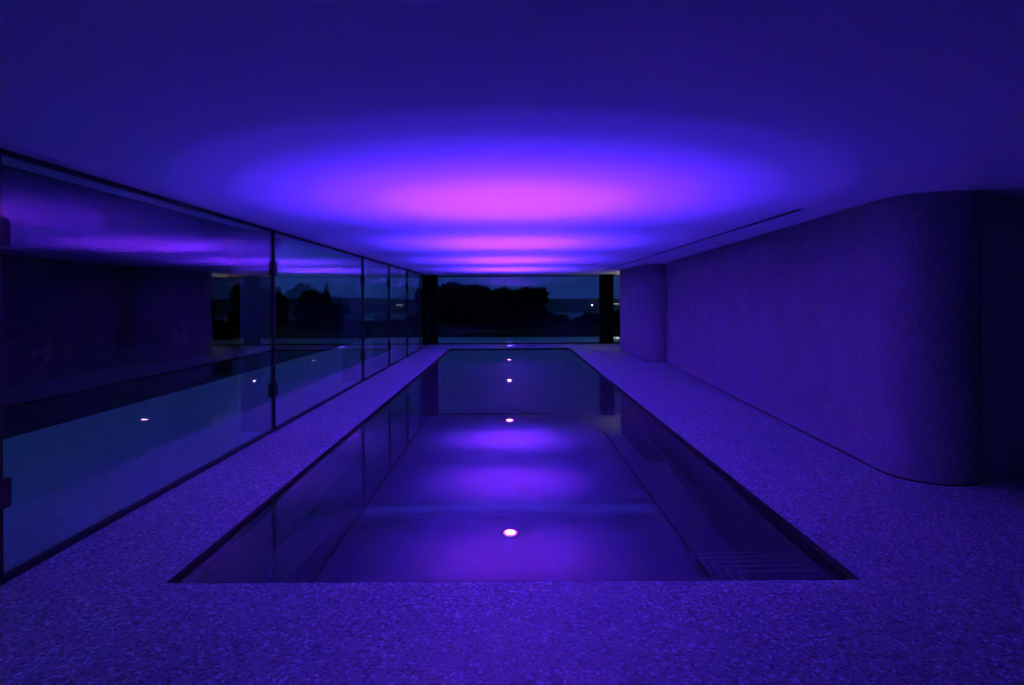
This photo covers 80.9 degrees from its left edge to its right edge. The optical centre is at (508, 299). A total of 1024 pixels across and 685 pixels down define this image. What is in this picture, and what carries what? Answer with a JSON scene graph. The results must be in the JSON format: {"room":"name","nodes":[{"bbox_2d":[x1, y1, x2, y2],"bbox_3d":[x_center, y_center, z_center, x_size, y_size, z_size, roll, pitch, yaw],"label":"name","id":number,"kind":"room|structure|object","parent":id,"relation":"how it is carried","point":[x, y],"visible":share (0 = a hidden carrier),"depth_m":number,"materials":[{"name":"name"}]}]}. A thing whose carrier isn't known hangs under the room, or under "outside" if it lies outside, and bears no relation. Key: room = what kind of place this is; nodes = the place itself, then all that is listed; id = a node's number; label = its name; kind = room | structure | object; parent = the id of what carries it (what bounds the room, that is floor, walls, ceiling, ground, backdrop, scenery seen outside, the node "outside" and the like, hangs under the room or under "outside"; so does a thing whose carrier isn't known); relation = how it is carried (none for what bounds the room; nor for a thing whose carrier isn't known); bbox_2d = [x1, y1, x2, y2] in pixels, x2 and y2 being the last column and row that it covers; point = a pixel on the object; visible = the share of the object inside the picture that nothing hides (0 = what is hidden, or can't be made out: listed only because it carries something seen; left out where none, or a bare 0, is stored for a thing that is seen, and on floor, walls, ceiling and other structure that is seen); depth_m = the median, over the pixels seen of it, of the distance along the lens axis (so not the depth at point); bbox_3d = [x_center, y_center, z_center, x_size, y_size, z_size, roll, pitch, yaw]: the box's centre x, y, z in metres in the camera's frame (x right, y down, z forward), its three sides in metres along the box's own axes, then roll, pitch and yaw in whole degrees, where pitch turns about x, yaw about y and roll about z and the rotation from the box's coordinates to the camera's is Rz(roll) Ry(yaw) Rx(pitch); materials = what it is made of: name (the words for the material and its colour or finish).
{"room":"indoor swimming pool","nodes":[
{"label":"indoor swimming pool","id":0,"kind":"room"},
{"bbox_2d":[0,0,1023,275],"bbox_3d":[3.684,-1.103,7.500,14.020,0.350,29.600,0,0,0],"label":"ceiling","id":1,"kind":"structure","parent":0,"point":[429,137],"depth_m":2.90,"materials":[{"name":"white paint"}]},
{"bbox_2d":[0,142,619,275],"bbox_3d":[3.695,-0.913,7.450,13.400,0.030,28.900,0,0,0],"label":"trim","id":2,"kind":"structure","parent":1,"relation":"attached to","point":[2,145],"depth_m":5.02,"materials":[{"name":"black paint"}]},
{"bbox_2d":[603,209,802,270],"bbox_3d":[2.975,-0.995,12.700,0.070,0.139,13.200,0,0,0],"label":"trim","id":3,"kind":"structure","parent":1,"relation":"attached to","point":[797,209],"depth_m":8.25,"materials":[{"name":"grey"}]},
{"bbox_2d":[0,344,1023,684],"bbox_3d":[3.699,1.731,7.460,13.420,0.300,28.920,0,0,0],"label":"floor","id":4,"kind":"structure","parent":0,"point":[938,598],"depth_m":3.17,"materials":[{"name":"stone"}]},
{"bbox_2d":[0,152,11,580],"bbox_3d":[-3.078,0.377,1.501,0.441,2.479,3.902,0,0,0],"label":"window","id":5,"kind":"structure","parent":4,"relation":"on","point":[5,483],"depth_m":3.40,"materials":[{"name":"black metal"}]},
{"bbox_2d":[0,148,277,585],"bbox_3d":[-3.078,0.377,5.411,0.441,2.479,4.042,0,0,0],"label":"window","id":6,"kind":"structure","parent":4,"relation":"on","point":[272,269],"depth_m":4.86,"materials":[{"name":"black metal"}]},
{"bbox_2d":[274,230,365,430],"bbox_3d":[-3.078,0.377,9.666,0.441,2.479,4.592,0,0,0],"label":"window","id":7,"kind":"structure","parent":4,"relation":"on","point":[362,277],"depth_m":10.42,"materials":[{"name":"black metal"}]},
{"bbox_2d":[363,256,390,380],"bbox_3d":[-3.078,0.377,13.231,0.441,2.479,2.662,0,0,0],"label":"window","id":8,"kind":"structure","parent":4,"relation":"on","point":[388,280],"depth_m":14.48,"materials":[{"name":"black metal"}]},
{"bbox_2d":[390,265,408,366],"bbox_3d":[-3.078,0.377,15.811,0.441,2.479,2.622,0,0,0],"label":"window","id":9,"kind":"structure","parent":4,"relation":"on","point":[406,270],"depth_m":17.04,"materials":[{"name":"black metal"}]},
{"bbox_2d":[408,270,420,355],"bbox_3d":[-3.078,0.377,18.311,0.441,2.479,2.502,0,0,0],"label":"window","id":10,"kind":"structure","parent":4,"relation":"on","point":[419,286],"depth_m":19.48,"materials":[{"name":"black metal"}]},
{"bbox_2d":[420,274,429,348],"bbox_3d":[-2.900,0.376,20.556,0.086,2.479,2.112,0,0,0],"label":"window","id":11,"kind":"structure","parent":4,"relation":"on","point":[428,330],"depth_m":21.53,"materials":[{"name":"black metal"}]},
{"bbox_2d":[422,275,437,344],"bbox_3d":[-2.858,0.360,21.775,0.520,2.509,0.450,0,0,0],"label":"column","id":12,"kind":"structure","parent":4,"relation":"on","point":[433,279],"depth_m":21.55,"materials":[{"name":"brown metal"}]},
{"bbox_2d":[166,348,860,582],"bbox_3d":[0.027,2.326,11.630,4.200,1.448,16.680,0,0,0],"label":"basin","id":13,"kind":"object","parent":4,"relation":"in","point":[835,562],"visible":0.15,"depth_m":4.47,"materials":[{"name":"grey"}]},
{"bbox_2d":[174,349,850,582],"bbox_3d":[0.024,1.630,11.630,3.936,0.001,16.416,0,0,0],"label":"pool water","id":14,"kind":"object","parent":13,"relation":"in","point":[490,464],"visible":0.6,"depth_m":4.87,"materials":[{"name":"blue liquid"}]},
{"bbox_2d":[437,275,599,343],"bbox_3d":[0.352,0.359,21.800,5.900,2.479,0.080,0,0,0],"label":"window","id":15,"kind":"structure","parent":4,"relation":"on","point":[561,275],"depth_m":21.77,"materials":[{"name":"black metal"}]},
{"bbox_2d":[599,274,613,343],"bbox_3d":[3.537,0.327,21.800,0.470,2.509,0.360,0,0,0],"label":"column","id":16,"kind":"structure","parent":4,"relation":"on","point":[606,287],"depth_m":21.62,"materials":[{"name":"brown metal"}]},
{"bbox_2d":[620,264,667,360],"bbox_3d":[5.032,0.319,17.050,3.140,2.509,3.300,0,0,0],"label":"wall","id":17,"kind":"structure","parent":0,"point":[643,288],"depth_m":15.70,"materials":[{"name":"paint"}]},
{"bbox_2d":[620,350,983,485],"bbox_3d":[5.018,1.568,11.895,3.192,0.012,13.622,0,0,0],"label":"baseboard","id":18,"kind":"structure","parent":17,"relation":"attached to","point":[620,350],"depth_m":6.07,"materials":[{"name":"metal"}]},
{"bbox_2d":[667,190,982,484],"bbox_3d":[4.066,0.324,10.006,0.799,2.509,9.845,0,0,3],"label":"wall","id":19,"kind":"structure","parent":0,"point":[858,329],"depth_m":5.92,"materials":[{"name":"paint"}]},
{"bbox_2d":[982,197,1023,474],"bbox_3d":[7.302,0.307,6.230,6.418,2.509,0.097,0,0,-14],"label":"wall panel","id":20,"kind":"object","parent":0,"point":[1002,218],"depth_m":5.48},
{"label":"outside","id":21,"kind":"structure","parent":0,"visible":0},
{"bbox_2d":[185,312,598,321],"bbox_3d":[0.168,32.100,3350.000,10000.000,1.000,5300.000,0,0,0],"label":"lake","id":22,"kind":"structure","parent":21,"point":[349,316],"depth_m":1207.02,"materials":[{"name":"liquid"}]},
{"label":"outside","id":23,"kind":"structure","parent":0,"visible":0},
{"bbox_2d":[342,297,619,312],"bbox_3d":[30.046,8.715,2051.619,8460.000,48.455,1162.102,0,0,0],"label":"hills","id":24,"kind":"structure","parent":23,"point":[371,305],"depth_m":1698.43,"materials":[{"name":"black plant"}]},
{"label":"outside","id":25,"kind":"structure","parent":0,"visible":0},
{"bbox_2d":[3,337,619,570],"bbox_3d":[2.984,1.714,8.500,17.850,0.240,35.000,0,0,0],"label":"terrace","id":26,"kind":"object","parent":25,"point":[67,477],"visible":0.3,"depth_m":7.04,"materials":[{"name":"stone"}]},
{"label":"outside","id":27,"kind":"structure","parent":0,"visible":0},
{"bbox_2d":[3,320,619,439],"bbox_3d":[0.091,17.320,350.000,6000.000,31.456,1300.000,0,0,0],"label":"ground","id":28,"kind":"structure","parent":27,"point":[36,399],"depth_m":15.48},
{"bbox_2d":[98,201,267,348],"bbox_3d":[-12.655,-2.848,22.740,6.373,9.217,5.182,0,0,-37],"label":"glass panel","id":29,"kind":"object","parent":28,"relation":"on","point":[214,271],"visible":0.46,"depth_m":21.72,"materials":[{"name":"green plant"}]},
{"bbox_2d":[185,233,282,336],"bbox_3d":[-14.253,-1.663,29.938,5.605,6.869,6.501,0,0,0],"label":"tree","id":30,"kind":"object","parent":28,"relation":"on","point":[197,325],"visible":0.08,"depth_m":28.72,"materials":[{"name":"green plant"}]},
{"bbox_2d":[241,284,283,331],"bbox_3d":[-20.148,0.243,46.197,5.412,4.627,5.439,0,0,5],"label":"tree","id":31,"kind":"object","parent":28,"relation":"on","point":[260,321],"visible":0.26,"depth_m":44.59,"materials":[{"name":"green plant"}]},
{"bbox_2d":[275,283,315,328],"bbox_3d":[-19.043,0.604,53.692,3.453,4.433,4.982,0,0,29],"label":"tree","id":32,"kind":"object","parent":28,"relation":"on","point":[288,309],"visible":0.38,"depth_m":51.96,"materials":[{"name":"green plant"}]},
{"bbox_2d":[290,287,349,331],"bbox_3d":[-14.928,0.765,47.632,4.783,3.626,3.508,0,0,-40],"label":"tree","id":33,"kind":"object","parent":28,"relation":"on","point":[322,312],"visible":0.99,"depth_m":46.53,"materials":[{"name":"green plant"}]},
{"bbox_2d":[322,282,330,294],"bbox_3d":[-18.359,0.550,60.503,2.410,4.774,2.568,0,0,0],"label":"conifer","id":34,"kind":"object","parent":28,"relation":"on","point":[326,289],"visible":0.09,"depth_m":60.42,"materials":[{"name":"green plant"}]},
{"bbox_2d":[395,283,459,329],"bbox_3d":[-8.104,0.650,57.107,5.855,4.548,5.876,0,0,14],"label":"tree","id":35,"kind":"object","parent":28,"relation":"on","point":[447,295],"visible":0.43,"depth_m":55.85,"materials":[{"name":"green plant"}]},
{"bbox_2d":[444,281,491,328],"bbox_3d":[-4.206,0.515,64.293,6.210,5.222,7.038,0,0,-27],"label":"tree","id":36,"kind":"object","parent":28,"relation":"on","point":[460,313],"visible":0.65,"depth_m":61.88,"materials":[{"name":"green plant"}]},
{"bbox_2d":[471,286,525,329],"bbox_3d":[-0.909,0.781,56.844,5.505,4.252,5.143,0,0,-5],"label":"tree","id":37,"kind":"object","parent":28,"relation":"on","point":[501,309],"visible":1,"depth_m":55.50,"materials":[{"name":"green plant"}]},
{"bbox_2d":[514,286,551,327],"bbox_3d":[2.333,0.740,64.160,4.626,4.583,4.754,0,0,0],"label":"tree","id":38,"kind":"object","parent":28,"relation":"on","point":[534,313],"visible":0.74,"depth_m":62.75,"materials":[{"name":"green plant"}]},
{"bbox_2d":[545,312,560,326],"bbox_3d":[4.795,2.229,75.002,3.517,2.411,2.286,0,0,0],"label":"shrub","id":39,"kind":"object","parent":28,"relation":"on","point":[553,322],"visible":0.38,"depth_m":74.39,"materials":[{"name":"green plant"}]},
{"bbox_2d":[554,314,568,326],"bbox_3d":[6.736,2.660,78.314,2.640,1.772,2.713,0,0,44],"label":"shrub","id":40,"kind":"object","parent":28,"relation":"on","point":[564,318],"visible":0.58,"depth_m":77.44,"materials":[{"name":"green plant"}]},
{"bbox_2d":[567,316,591,326],"bbox_3d":[8.754,2.700,74.937,3.099,1.424,2.913,0,0,0],"label":"shrub","id":41,"kind":"object","parent":28,"relation":"on","point":[582,321],"visible":0.99,"depth_m":74.73,"materials":[{"name":"green plant"}]},
{"bbox_2d":[582,311,598,326],"bbox_3d":[10.847,2.479,78.577,2.489,2.074,2.490,0,0,0],"label":"shrub","id":42,"kind":"object","parent":28,"relation":"on","point":[594,317],"visible":0.73,"depth_m":77.71,"materials":[{"name":"green plant"}]}
]}

